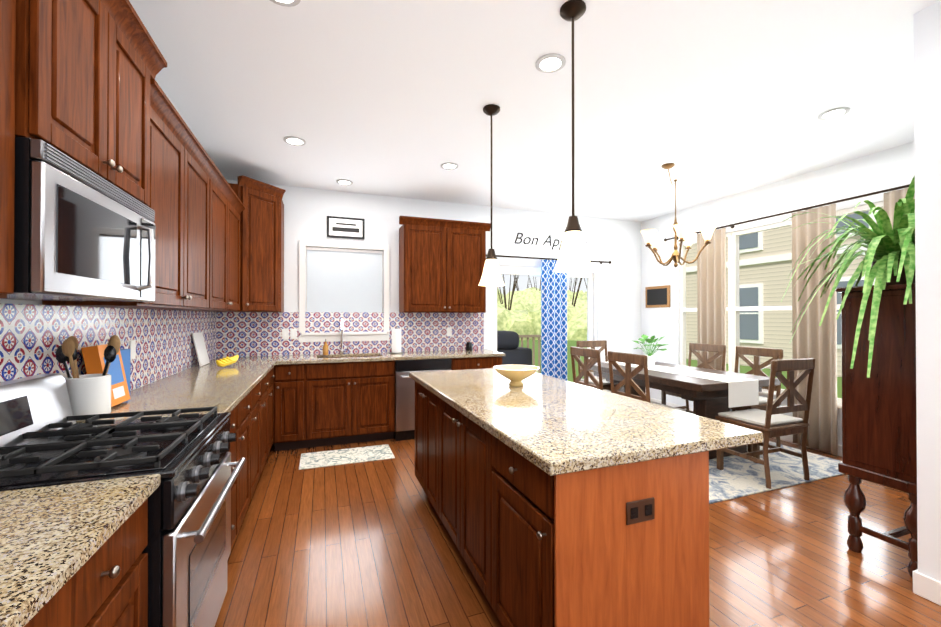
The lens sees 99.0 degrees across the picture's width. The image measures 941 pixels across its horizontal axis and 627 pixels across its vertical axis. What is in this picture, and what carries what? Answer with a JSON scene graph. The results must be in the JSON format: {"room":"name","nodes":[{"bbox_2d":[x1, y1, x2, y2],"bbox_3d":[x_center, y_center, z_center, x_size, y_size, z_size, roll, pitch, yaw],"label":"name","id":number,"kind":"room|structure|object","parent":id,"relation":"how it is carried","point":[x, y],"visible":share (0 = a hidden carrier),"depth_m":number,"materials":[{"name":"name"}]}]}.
{"room":"kitchen","nodes":[
{"label":"kitchen","id":0,"kind":"room"},
{"bbox_2d":[0,1,940,581],"bbox_3d":[1.300,-0.054,1.739,6.090,2.850,7.970,0,0,-20],"label":"wall","id":1,"kind":"structure","parent":0,"point":[626,277],"depth_m":4.65,"materials":[{"name":"white paint"}]},
{"bbox_2d":[0,0,23,297],"bbox_3d":[-1.238,-0.541,0.744,0.335,1.000,0.504,0,0,-20],"label":"upper cabinet","id":2,"kind":"object","parent":1,"relation":"attached to","point":[11,11],"depth_m":1.01,"materials":[{"name":"brown wood"}]},
{"bbox_2d":[24,0,123,190],"bbox_3d":[-1.387,-0.804,1.197,0.366,0.687,0.441,0,0,-20],"label":"upper cabinet","id":3,"kind":"object","parent":1,"relation":"attached to","point":[79,84],"depth_m":1.24,"materials":[{"name":"brown wood"}]},
{"bbox_2d":[0,136,154,301],"bbox_3d":[-1.406,-0.254,1.357,0.434,0.405,0.756,0,0,-20],"label":"microwave","id":4,"kind":"object","parent":3,"relation":"attached to","point":[82,233],"visible":0.98,"depth_m":1.20,"materials":[{"name":"silver metal"}]},
{"bbox_2d":[0,303,219,390],"bbox_3d":[-1.663,0.209,1.392,0.010,0.490,6.290,0,0,-20],"label":"backsplash","id":5,"kind":"structure","parent":1,"relation":"attached to","point":[33,338],"depth_m":2.09,"materials":[{"name":"tile"}]},
{"bbox_2d":[130,340,135,359],"bbox_3d":[-2.032,0.218,2.417,0.006,0.115,0.070,0,0,-20],"label":"electrical outlet plate","id":6,"kind":"object","parent":5,"relation":"attached to","point":[132,342],"depth_m":2.41,"materials":[{"name":"white plastic"}]},
{"bbox_2d":[42,88,191,310],"bbox_3d":[-1.696,-0.532,1.987,0.335,1.000,0.615,0,0,-20],"label":"upper cabinet","id":7,"kind":"object","parent":1,"relation":"attached to","point":[173,214],"depth_m":2.10,"materials":[{"name":"brown wood"}]},
{"bbox_2d":[124,4,155,211],"bbox_3d":[-1.498,-0.802,1.497,0.366,0.687,0.441,0,0,-20],"label":"upper cabinet","id":8,"kind":"object","parent":1,"relation":"attached to","point":[139,54],"depth_m":1.65,"materials":[{"name":"brown wood"}]},
{"bbox_2d":[192,140,215,311],"bbox_3d":[-1.878,-0.529,2.483,0.335,1.000,0.683,0,0,-20],"label":"upper cabinet","id":9,"kind":"object","parent":1,"relation":"attached to","point":[203,174],"depth_m":2.66,"materials":[{"name":"brown wood"}]},
{"bbox_2d":[216,172,231,311],"bbox_3d":[-2.067,-0.525,2.996,0.335,1.000,0.684,0,0,-20],"label":"upper cabinet","id":10,"kind":"object","parent":1,"relation":"attached to","point":[223,193],"depth_m":3.20,"materials":[{"name":"brown wood"}]},
{"bbox_2d":[232,192,239,311],"bbox_3d":[-2.249,-0.522,3.491,0.335,1.000,0.614,0,0,-20],"label":"upper cabinet","id":11,"kind":"object","parent":1,"relation":"attached to","point":[235,203],"depth_m":3.64,"materials":[{"name":"brown wood"}]},
{"bbox_2d":[216,168,283,311],"bbox_3d":[-2.305,-0.663,4.114,0.660,1.290,0.727,0,0,-20],"label":"upper cabinet","id":12,"kind":"object","parent":1,"relation":"attached to","point":[261,203],"depth_m":4.03,"materials":[{"name":"brown wood"}]},
{"bbox_2d":[299,240,388,341],"bbox_3d":[-1.504,-0.258,4.840,1.030,1.180,0.135,0,0,-20],"label":"window","id":13,"kind":"structure","parent":1,"relation":"in","point":[347,336],"depth_m":4.76,"materials":[{"name":"white wood"}]},
{"bbox_2d":[307,247,382,312],"bbox_3d":[-1.498,-0.291,4.824,0.870,0.968,0.026,0,0,-20],"label":"blinds","id":14,"kind":"object","parent":13,"relation":"attached to","point":[344,280],"visible":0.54,"depth_m":4.82,"materials":[{"name":"white fabric"}]},
{"bbox_2d":[327,216,364,239],"bbox_3d":[-1.488,-1.023,4.801,0.430,0.250,0.025,0,0,-20],"label":"kitchen sign","id":15,"kind":"object","parent":1,"relation":"attached to","point":[346,227],"visible":1,"depth_m":4.79,"materials":[{"name":"white"}]},
{"bbox_2d":[216,312,483,356],"bbox_3d":[-1.275,0.233,4.881,3.090,0.490,0.010,0,0,-20],"label":"backsplash","id":16,"kind":"structure","parent":1,"relation":"attached to","point":[243,334],"depth_m":4.79,"materials":[{"name":"tile"}]},
{"bbox_2d":[282,329,296,338],"bbox_3d":[-2.063,0.233,4.581,0.155,0.115,0.008,0,0,-20],"label":"electrical outlet plate","id":17,"kind":"object","parent":16,"relation":"attached to","point":[285,333],"depth_m":4.58,"materials":[{"name":"white plastic"}]},
{"bbox_2d":[447,327,451,335],"bbox_3d":[-0.277,0.238,5.239,0.070,0.115,0.008,0,0,-20],"label":"electrical outlet plate","id":18,"kind":"object","parent":16,"relation":"attached to","point":[449,329],"depth_m":5.24,"materials":[{"name":"white plastic"}]},
{"bbox_2d":[399,216,451,311],"bbox_3d":[-0.563,-0.572,4.963,0.581,1.120,0.335,0,0,-20],"label":"upper cabinet","id":19,"kind":"object","parent":1,"relation":"attached to","point":[425,244],"depth_m":4.81,"materials":[{"name":"brown wood"}]},
{"bbox_2d":[452,220,487,311],"bbox_3d":[-0.132,-0.571,5.122,0.580,1.120,0.335,0,0,-20],"label":"upper cabinet","id":20,"kind":"object","parent":1,"relation":"attached to","point":[468,238],"depth_m":4.98,"materials":[{"name":"brown wood"}]},
{"bbox_2d":[515,233,537,244],"bbox_3d":[0.788,-1.046,5.651,0.347,0.147,0.005,0,0,-20],"label":"sign","id":21,"kind":"object","parent":1,"relation":"attached to","point":[517,237],"depth_m":5.63,"materials":[{"name":"black paint"}]},
{"bbox_2d":[490,265,596,377],"bbox_3d":[1.073,0.370,5.825,1.766,2.058,0.100,0,0,-20],"label":"door frame","id":22,"kind":"structure","parent":1,"relation":"attached to","point":[591,276],"depth_m":5.98,"materials":[{"name":"white wood"}]},
{"bbox_2d":[486,255,610,263],"bbox_3d":[1.121,-0.772,5.716,2.102,0.044,0.103,0,0,-20],"label":"curtain rod","id":23,"kind":"object","parent":1,"relation":"attached to","point":[601,262],"visible":0.52,"depth_m":5.60,"materials":[{"name":"brown metal"}]},
{"bbox_2d":[541,260,566,380],"bbox_3d":[1.190,0.306,5.701,0.423,2.125,0.064,0,0,-20],"label":"curtain","id":24,"kind":"object","parent":23,"relation":"hanging from","point":[553,324],"visible":0.69,"depth_m":5.69,"materials":[{"name":"blue fabric"}]},
{"bbox_2d":[543,235,561,249],"bbox_3d":[1.183,-1.022,5.796,0.299,0.200,0.005,0,0,-20],"label":"sign","id":25,"kind":"object","parent":1,"relation":"attached to","point":[549,237],"depth_m":5.79,"materials":[{"name":"black"}]},
{"bbox_2d":[645,285,669,307],"bbox_3d":[2.802,-0.249,6.029,0.023,0.320,0.460,0,0,-20],"label":"picture","id":26,"kind":"object","parent":1,"relation":"attached to","point":[657,296],"visible":0.98,"depth_m":6.01,"materials":[{"name":"brown wood"}]},
{"bbox_2d":[650,398,841,456],"bbox_3d":[3.368,1.335,4.494,0.018,0.110,3.930,0,0,-20],"label":"baseboard","id":27,"kind":"structure","parent":1,"relation":"attached to","point":[788,438],"depth_m":4.36,"materials":[{"name":"white"}]},
{"bbox_2d":[679,201,883,408],"bbox_3d":[3.372,-0.043,4.612,0.135,1.928,2.390,0,0,-20],"label":"dining room window","id":28,"kind":"structure","parent":1,"relation":"in","point":[733,308],"depth_m":4.96,"materials":[{"name":"white wood"}]},
{"bbox_2d":[664,184,909,240],"bbox_3d":[3.310,-1.070,4.527,0.107,0.044,2.764,0,0,-20],"label":"curtain rod","id":29,"kind":"object","parent":1,"relation":"attached to","point":[842,200],"visible":0.62,"depth_m":4.05,"materials":[{"name":"brown metal"}]},
{"bbox_2d":[697,228,725,370],"bbox_3d":[3.060,0.157,5.110,0.054,2.415,0.403,0,0,-20],"label":"curtain","id":30,"kind":"object","parent":29,"relation":"hanging from","point":[711,294],"visible":0.5,"depth_m":5.10,"materials":[{"name":"beige fabric"}]},
{"bbox_2d":[792,203,837,454],"bbox_3d":[3.452,0.149,4.045,0.054,2.415,0.393,0,0,-20],"label":"curtain","id":31,"kind":"object","parent":29,"relation":"hanging from","point":[811,338],"visible":0.83,"depth_m":4.03,"materials":[{"name":"beige fabric"}]},
{"bbox_2d":[883,187,914,228],"bbox_3d":[3.685,0.145,3.412,0.054,2.415,0.263,0,0,-20],"label":"curtain","id":32,"kind":"object","parent":29,"relation":"hanging from","point":[891,198],"visible":0.08,"depth_m":3.47,"materials":[{"name":"beige fabric"}]},
{"bbox_2d":[913,569,940,605],"bbox_3d":[2.830,1.306,0.207,0.018,0.110,3.774,0,0,-20],"label":"baseboard","id":33,"kind":"structure","parent":1,"relation":"attached to","point":[927,587],"depth_m":1.93,"materials":[{"name":"white"}]},
{"bbox_2d":[129,0,940,221],"bbox_3d":[1.300,-1.529,1.749,6.090,0.100,7.970,0,0,-20],"label":"ceiling","id":34,"kind":"structure","parent":0,"point":[712,100],"depth_m":2.69,"materials":[{"name":"white paint"}]},
{"bbox_2d":[270,0,300,6],"bbox_3d":[-0.870,-1.473,1.839,0.176,0.009,0.176,0,0,-20],"label":"recessed light","id":35,"kind":"object","parent":34,"relation":"in","point":[288,3],"visible":1,"depth_m":1.90,"materials":[{"name":"grey"}]},
{"bbox_2d":[283,136,305,145],"bbox_3d":[-1.492,-1.462,3.412,0.176,0.009,0.176,0,0,-20],"label":"recessed light","id":36,"kind":"object","parent":34,"relation":"in","point":[294,140],"visible":1,"depth_m":3.40,"materials":[{"name":"grey"}]},
{"bbox_2d":[336,179,352,184],"bbox_3d":[-1.398,-1.455,4.458,0.176,0.009,0.176,0,0,-20],"label":"recessed light","id":37,"kind":"object","parent":34,"relation":"in","point":[344,182],"visible":1,"depth_m":4.46,"materials":[{"name":"grey"}]},
{"bbox_2d":[441,162,457,169],"bbox_3d":[-0.209,-1.458,3.980,0.176,0.009,0.176,0,0,-20],"label":"recessed light","id":38,"kind":"object","parent":34,"relation":"in","point":[449,166],"visible":0.98,"depth_m":3.98,"materials":[{"name":"grey"}]},
{"bbox_2d":[478,104,504,285],"bbox_3d":[0.151,-0.836,2.882,0.190,1.269,0.190,0,0,-20],"label":"pendant light","id":39,"kind":"object","parent":34,"relation":"hanging from","point":[491,275],"visible":1,"depth_m":2.84,"materials":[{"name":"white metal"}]},
{"bbox_2d":[535,53,565,72],"bbox_3d":[0.471,-1.469,2.365,0.176,0.009,0.176,0,0,-20],"label":"recessed light","id":40,"kind":"object","parent":34,"relation":"in","point":[551,63],"visible":1,"depth_m":2.36,"materials":[{"name":"grey"}]},
{"bbox_2d":[553,0,593,272],"bbox_3d":[0.496,-0.842,1.944,0.190,1.269,0.190,0,0,-20],"label":"pendant light","id":41,"kind":"object","parent":34,"relation":"hanging from","point":[573,257],"visible":1,"depth_m":1.91,"materials":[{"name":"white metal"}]},
{"bbox_2d":[640,163,715,267],"bbox_3d":[2.183,-0.980,4.379,0.849,0.959,0.742,0,0,-20],"label":"chandelier","id":42,"kind":"object","parent":34,"relation":"hanging from","point":[680,231],"visible":1,"depth_m":4.34,"materials":[{"name":"gold metal"}]},
{"bbox_2d":[818,107,849,119],"bbox_3d":[2.664,-1.465,2.949,0.176,0.009,0.176,0,0,-20],"label":"recessed light","id":43,"kind":"object","parent":34,"relation":"in","point":[833,113],"visible":0.98,"depth_m":2.95,"materials":[{"name":"grey"}]},
{"bbox_2d":[215,438,940,626],"bbox_3d":[1.300,1.421,1.729,6.090,0.100,7.970,0,0,-20],"label":"floor","id":44,"kind":"structure","parent":0,"point":[367,544],"depth_m":2.25,"materials":[{"name":"brown wood"}]},
{"bbox_2d":[32,597,59,626],"bbox_3d":[-0.917,0.921,0.278,0.620,0.880,0.668,0,0,-20],"label":"base cabinet","id":45,"kind":"object","parent":44,"relation":"on","point":[50,617],"depth_m":0.72,"materials":[{"name":"brown wood"}]},
{"bbox_2d":[60,505,147,626],"bbox_3d":[-1.087,0.925,0.739,0.620,0.880,0.598,0,0,-20],"label":"base cabinet","id":46,"kind":"object","parent":44,"relation":"on","point":[113,590],"depth_m":0.94,"materials":[{"name":"brown wood"}]},
{"bbox_2d":[0,474,160,626],"bbox_3d":[-0.723,0.460,-0.210,0.645,0.036,2.637,0,0,-20],"label":"countertop","id":47,"kind":"structure","parent":46,"relation":"on","point":[49,535],"depth_m":0.83,"materials":[{"name":"beige stone"}]},
{"bbox_2d":[0,373,245,626],"bbox_3d":[-1.264,0.806,1.402,0.737,1.125,0.760,0,0,-20],"label":"range","id":48,"kind":"object","parent":44,"relation":"on","point":[46,439],"visible":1,"depth_m":1.34,"materials":[{"name":"silver metal"}]},
{"bbox_2d":[229,401,243,545],"bbox_3d":[-1.546,0.933,1.985,0.620,0.880,0.525,0,0,-20],"label":"base cabinet","id":49,"kind":"object","parent":44,"relation":"on","point":[236,449],"depth_m":2.29,"materials":[{"name":"brown wood"}]},
{"bbox_2d":[244,389,255,515],"bbox_3d":[-1.703,0.936,2.412,0.620,0.880,0.525,0,0,-20],"label":"base cabinet","id":50,"kind":"object","parent":44,"relation":"on","point":[250,401],"depth_m":2.67,"materials":[{"name":"brown wood"}]},
{"bbox_2d":[256,381,263,484],"bbox_3d":[-1.848,0.939,2.807,0.620,0.880,0.596,0,0,-20],"label":"base cabinet","id":51,"kind":"object","parent":44,"relation":"on","point":[259,388],"depth_m":3.09,"materials":[{"name":"brown wood"}]},
{"bbox_2d":[264,377,267,464],"bbox_3d":[-2.005,0.942,3.233,0.620,0.880,0.596,0,0,-20],"label":"base cabinet","id":52,"kind":"object","parent":44,"relation":"on","point":[265,378],"depth_m":3.44,"materials":[{"name":"brown wood"}]},
{"bbox_2d":[268,365,283,453],"bbox_3d":[-2.117,0.945,3.640,0.692,0.880,0.525,0,0,-20],"label":"base cabinet","id":53,"kind":"object","parent":44,"relation":"on","point":[276,378],"depth_m":3.98,"materials":[{"name":"brown wood"}]},
{"bbox_2d":[284,361,315,449],"bbox_3d":[-1.883,0.949,4.287,0.378,0.880,0.671,0,0,-20],"label":"base cabinet","id":54,"kind":"object","parent":44,"relation":"on","point":[298,376],"depth_m":4.05,"materials":[{"name":"brown wood"}]},
{"bbox_2d":[76,357,279,422],"bbox_3d":[-1.940,0.483,3.095,0.645,0.036,2.875,0,0,-20],"label":"countertop","id":55,"kind":"structure","parent":54,"relation":"on","point":[208,385],"depth_m":2.47,"materials":[{"name":"beige stone"}]},
{"bbox_2d":[55,335,120,420],"bbox_3d":[-1.677,0.276,1.776,0.207,0.357,0.154,0,0,-20],"label":"utensil crock","id":56,"kind":"object","parent":55,"relation":"on","point":[89,394],"visible":0.85,"depth_m":1.73,"materials":[{"name":"white ceramic"}]},
{"bbox_2d":[81,344,129,406],"bbox_3d":[-1.833,0.304,2.075,0.124,0.306,0.410,0,0,-20],"label":"boxes","id":57,"kind":"object","parent":55,"relation":"on","point":[95,363],"visible":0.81,"depth_m":1.98,"materials":[{"name":"orange cardboard"}]},
{"bbox_2d":[192,332,209,366],"bbox_3d":[-2.444,0.319,3.645,0.075,0.295,0.280,0,0,-20],"label":"cutting board","id":58,"kind":"object","parent":55,"relation":"on","point":[200,349],"visible":1,"depth_m":3.61,"materials":[{"name":"white ceramic"}]},
{"bbox_2d":[216,355,238,366],"bbox_3d":[-2.135,0.418,3.535,0.051,0.085,0.327,0,0,2],"label":"bananas","id":59,"kind":"object","parent":55,"relation":"on","point":[226,361],"visible":1,"depth_m":3.49,"materials":[{"name":"yellow food"}]},
{"bbox_2d":[299,444,394,469],"bbox_3d":[-1.194,1.382,3.901,0.850,0.008,0.430,0,0,-20],"label":"area rug","id":60,"kind":"object","parent":44,"relation":"on","point":[341,456],"visible":0.96,"depth_m":3.87,"materials":[{"name":"beige fabric"}]},
{"bbox_2d":[312,353,394,446],"bbox_3d":[-1.386,0.950,4.497,0.980,0.880,0.620,0,0,-20],"label":"base cabinet","id":61,"kind":"object","parent":44,"relation":"on","point":[353,401],"depth_m":4.23,"materials":[{"name":"brown wood"}]},
{"bbox_2d":[276,349,503,364],"bbox_3d":[-0.858,0.494,4.682,2.483,0.036,0.645,0,0,-20],"label":"countertop","id":62,"kind":"structure","parent":61,"relation":"on","point":[330,359],"depth_m":4.55,"materials":[{"name":"beige stone"}]},
{"bbox_2d":[323,339,328,354],"bbox_3d":[-1.659,0.382,4.605,0.060,0.184,0.059,0,0,-20],"label":"soap bottle","id":63,"kind":"object","parent":62,"relation":"on","point":[325,348],"visible":0.98,"depth_m":4.58,"materials":[{"name":"brown plastic"}]},
{"bbox_2d":[340,319,348,353],"bbox_3d":[-1.457,0.267,4.659,0.106,0.417,0.240,0,0,-20],"label":"faucet","id":64,"kind":"object","parent":62,"relation":"on","point":[342,351],"visible":1,"depth_m":4.73,"materials":[{"name":"silver metal"}]},
{"bbox_2d":[390,326,402,353],"bbox_3d":[-0.887,0.316,4.826,0.150,0.320,0.150,0,0,-20],"label":"paper towel","id":65,"kind":"object","parent":62,"relation":"on","point":[396,340],"visible":1,"depth_m":4.78,"materials":[{"name":"white paper"}]},
{"bbox_2d":[466,342,472,350],"bbox_3d":[-0.016,0.423,5.178,0.090,0.110,0.088,0,0,-20],"label":"jar","id":66,"kind":"object","parent":62,"relation":"on","point":[469,346],"visible":1,"depth_m":5.14,"materials":[{"name":"black ceramic"}]},
{"bbox_2d":[394,358,451,440],"bbox_3d":[-0.609,0.954,4.732,0.630,0.875,0.676,0,0,-20],"label":"dishwasher","id":67,"kind":"object","parent":44,"relation":"on","point":[404,406],"visible":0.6,"depth_m":4.40,"materials":[{"name":"silver metal"}]},
{"bbox_2d":[444,357,501,369],"bbox_3d":[-0.021,0.954,5.000,0.650,0.880,0.620,0,0,-20],"label":"base cabinet","id":68,"kind":"object","parent":44,"relation":"on","point":[458,363],"depth_m":4.70,"materials":[{"name":"brown wood"}]},
{"bbox_2d":[409,376,708,626],"bbox_3d":[0.201,0.937,2.308,0.679,0.876,2.060,0,0,-20],"label":"kitchen island","id":69,"kind":"object","parent":44,"relation":"on","point":[555,502],"depth_m":1.41,"materials":[{"name":"brown wood"}]},
{"bbox_2d":[409,368,762,475],"bbox_3d":[0.317,0.480,2.364,0.940,0.040,2.110,0,0,-20],"label":"island countertop","id":70,"kind":"structure","parent":69,"relation":"on","point":[569,428],"depth_m":1.66,"materials":[{"name":"beige stone"}]},
{"bbox_2d":[493,365,539,386],"bbox_3d":[0.293,0.403,2.575,0.300,0.115,0.300,0,0,-20],"label":"bowl","id":71,"kind":"object","parent":70,"relation":"on","point":[515,375],"visible":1,"depth_m":2.52,"materials":[{"name":"beige ceramic"}]},
{"bbox_2d":[709,441,842,503],"bbox_3d":[2.124,1.383,4.382,2.050,0.012,2.500,0,0,-20],"label":"dining rug","id":72,"kind":"object","parent":44,"relation":"on","point":[737,477],"visible":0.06,"depth_m":3.44,"materials":[{"name":"white fabric"}]},
{"bbox_2d":[570,346,610,391],"bbox_3d":[1.436,0.873,4.378,0.506,1.005,0.510,0,0,-20],"label":"chair","id":73,"kind":"object","parent":72,"relation":"on","point":[586,365],"visible":0.27,"depth_m":4.28,"materials":[{"name":"brown wood"}]},
{"bbox_2d":[576,340,617,390],"bbox_3d":[1.776,0.880,5.401,0.510,1.005,0.506,0,0,-20],"label":"head chair","id":74,"kind":"object","parent":72,"relation":"on","point":[602,344],"visible":0.25,"depth_m":5.56,"materials":[{"name":"brown wood"}]},
{"bbox_2d":[608,351,685,411],"bbox_3d":[1.654,0.869,3.787,0.506,1.005,0.510,0,0,-20],"label":"chair","id":75,"kind":"object","parent":72,"relation":"on","point":[627,374],"visible":0.21,"depth_m":3.69,"materials":[{"name":"brown wood"}]},
{"bbox_2d":[590,362,779,458],"bbox_3d":[2.151,0.995,4.384,1.000,0.762,1.680,0,0,-20],"label":"dining table","id":76,"kind":"object","parent":72,"relation":"on","point":[709,397],"visible":0.4,"depth_m":3.83,"materials":[{"name":"brown wood"}]},
{"bbox_2d":[602,361,758,407],"bbox_3d":[2.151,0.722,4.386,0.380,0.224,1.694,0,0,-20],"label":"table runner","id":77,"kind":"object","parent":76,"relation":"on","point":[743,392],"visible":0.69,"depth_m":3.64,"materials":[{"name":"white fabric"}]},
{"bbox_2d":[634,334,668,366],"bbox_3d":[2.075,0.428,4.658,0.416,0.367,0.456,0,0,-20],"label":"potted plant","id":78,"kind":"object","parent":77,"relation":"on","point":[651,358],"visible":0.83,"depth_m":4.61,"materials":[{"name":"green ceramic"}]},
{"bbox_2d":[661,343,725,413],"bbox_3d":[2.692,0.876,4.861,0.506,1.005,0.510,0,0,-20],"label":"chair","id":79,"kind":"object","parent":72,"relation":"on","point":[705,349],"visible":0.21,"depth_m":4.93,"materials":[{"name":"brown wood"}]},
{"bbox_2d":[730,346,782,451],"bbox_3d":[2.907,0.873,4.280,0.506,1.005,0.510,0,0,-20],"label":"chair","id":80,"kind":"object","parent":72,"relation":"on","point":[757,353],"visible":0.29,"depth_m":4.28,"materials":[{"name":"brown wood"}]},
{"bbox_2d":[715,358,814,488],"bbox_3d":[2.489,0.867,3.409,0.510,1.005,0.506,0,0,-20],"label":"head chair","id":81,"kind":"object","parent":72,"relation":"on","point":[772,421],"visible":0.92,"depth_m":3.25,"materials":[{"name":"brown wood"}]},
{"bbox_2d":[835,283,917,577],"bbox_3d":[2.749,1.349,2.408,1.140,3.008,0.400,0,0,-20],"label":"hutch","id":82,"kind":"object","parent":44,"relation":"on","point":[879,433],"visible":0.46,"depth_m":2.19,"materials":[{"name":"brown wood"}]},
{"bbox_2d":[781,173,914,377],"bbox_3d":[2.412,-0.196,2.503,1.078,1.047,0.796,0,0,-20],"label":"spider plant","id":83,"kind":"object","parent":82,"relation":"on","point":[892,251],"visible":0.83,"depth_m":2.26,"materials":[{"name":"green plant"}]},
{"label":"outside","id":84,"kind":"structure","parent":0,"visible":0},
{"bbox_2d":[519,335,540,373],"bbox_3d":[0.727,1.036,7.621,3.605,1.070,3.460,0,0,-20],"label":"railing","id":85,"kind":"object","parent":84,"point":[533,345],"depth_m":9.70,"materials":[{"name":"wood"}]},
{"bbox_2d":[497,330,531,365],"bbox_3d":[0.479,0.908,7.073,1.100,1.200,0.600,0,0,-20],"label":"outdoor grill","id":86,"kind":"object","parent":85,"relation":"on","point":[508,344],"visible":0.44,"depth_m":6.86,"materials":[{"name":"grey metal"}]},
{"bbox_2d":[518,340,841,397],"bbox_3d":[-1.977,4.748,31.142,140.000,5.750,120.000,0,0,-20],"label":"ground","id":87,"kind":"structure","parent":84,"point":[743,369],"depth_m":13.27,"materials":[{"name":"green plant"}]},
{"bbox_2d":[497,288,503,303],"bbox_3d":[0.105,0.274,51.532,10.060,14.880,8.653,0,0,-20],"label":"tree","id":88,"kind":"object","parent":87,"relation":"on","point":[498,298],"depth_m":48.59,"materials":[{"name":"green plant"}]},
{"bbox_2d":[497,276,535,310],"bbox_3d":[3.440,1.156,40.552,8.292,12.964,6.300,0,0,-20],"label":"tree","id":89,"kind":"object","parent":87,"relation":"on","point":[520,304],"visible":0.12,"depth_m":39.75,"materials":[{"name":"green plant"}]},
{"bbox_2d":[497,274,536,339],"bbox_3d":[3.142,1.538,32.968,8.652,12.096,6.204,0,0,-20],"label":"tree","id":90,"kind":"object","parent":87,"relation":"on","point":[508,319],"visible":0.29,"depth_m":30.39,"materials":[{"name":"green plant"}]},
{"bbox_2d":[498,275,540,306],"bbox_3d":[7.239,0.932,45.357,8.484,13.477,7.550,0,0,-20],"label":"tree","id":91,"kind":"object","parent":87,"relation":"on","point":[532,296],"visible":0.19,"depth_m":43.68,"materials":[{"name":"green plant"}]},
{"bbox_2d":[513,275,529,290],"bbox_3d":[5.322,0.776,50.590,9.295,13.861,9.090,0,0,-20],"label":"tree","id":92,"kind":"object","parent":87,"relation":"on","point":[517,284],"visible":0.12,"depth_m":51.12,"materials":[{"name":"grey plant"}]},
{"bbox_2d":[524,278,586,339],"bbox_3d":[7.989,1.305,30.388,7.195,12.526,6.562,0,0,-20],"label":"tree","id":93,"kind":"object","parent":87,"relation":"on","point":[576,326],"visible":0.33,"depth_m":29.40,"materials":[{"name":"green plant"}]},
{"bbox_2d":[567,289,574,301],"bbox_3d":[10.652,0.051,53.185,10.038,15.348,9.217,0,0,-20],"label":"tree","id":94,"kind":"object","parent":87,"relation":"on","point":[569,295],"visible":0.02,"depth_m":49.75,"materials":[{"name":"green plant"}]},
{"bbox_2d":[569,278,583,298],"bbox_3d":[13.662,0.711,56.002,7.607,14.067,9.335,0,0,-20],"label":"tree","id":95,"kind":"object","parent":87,"relation":"on","point":[580,293],"visible":0.04,"depth_m":54.62,"materials":[{"name":"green plant"}]},
{"bbox_2d":[567,278,586,313],"bbox_3d":[12.383,1.267,41.838,9.430,12.759,7.907,0,0,-20],"label":"tree","id":96,"kind":"object","parent":87,"relation":"on","point":[581,305],"depth_m":40.57,"materials":[{"name":"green plant"}]},
{"bbox_2d":[578,291,586,299],"bbox_3d":[14.923,1.713,45.041,8.166,11.911,10.094,0,0,-20],"label":"tree","id":97,"kind":"object","parent":87,"relation":"on","point":[584,296],"depth_m":43.65,"materials":[{"name":"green plant"}]},
{"bbox_2d":[686,208,883,376],"bbox_3d":[14.663,-3.405,9.618,8.300,10.240,24.000,0,0,-20],"label":"house","id":98,"kind":"structure","parent":87,"relation":"on","point":[765,263],"depth_m":12.76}
]}

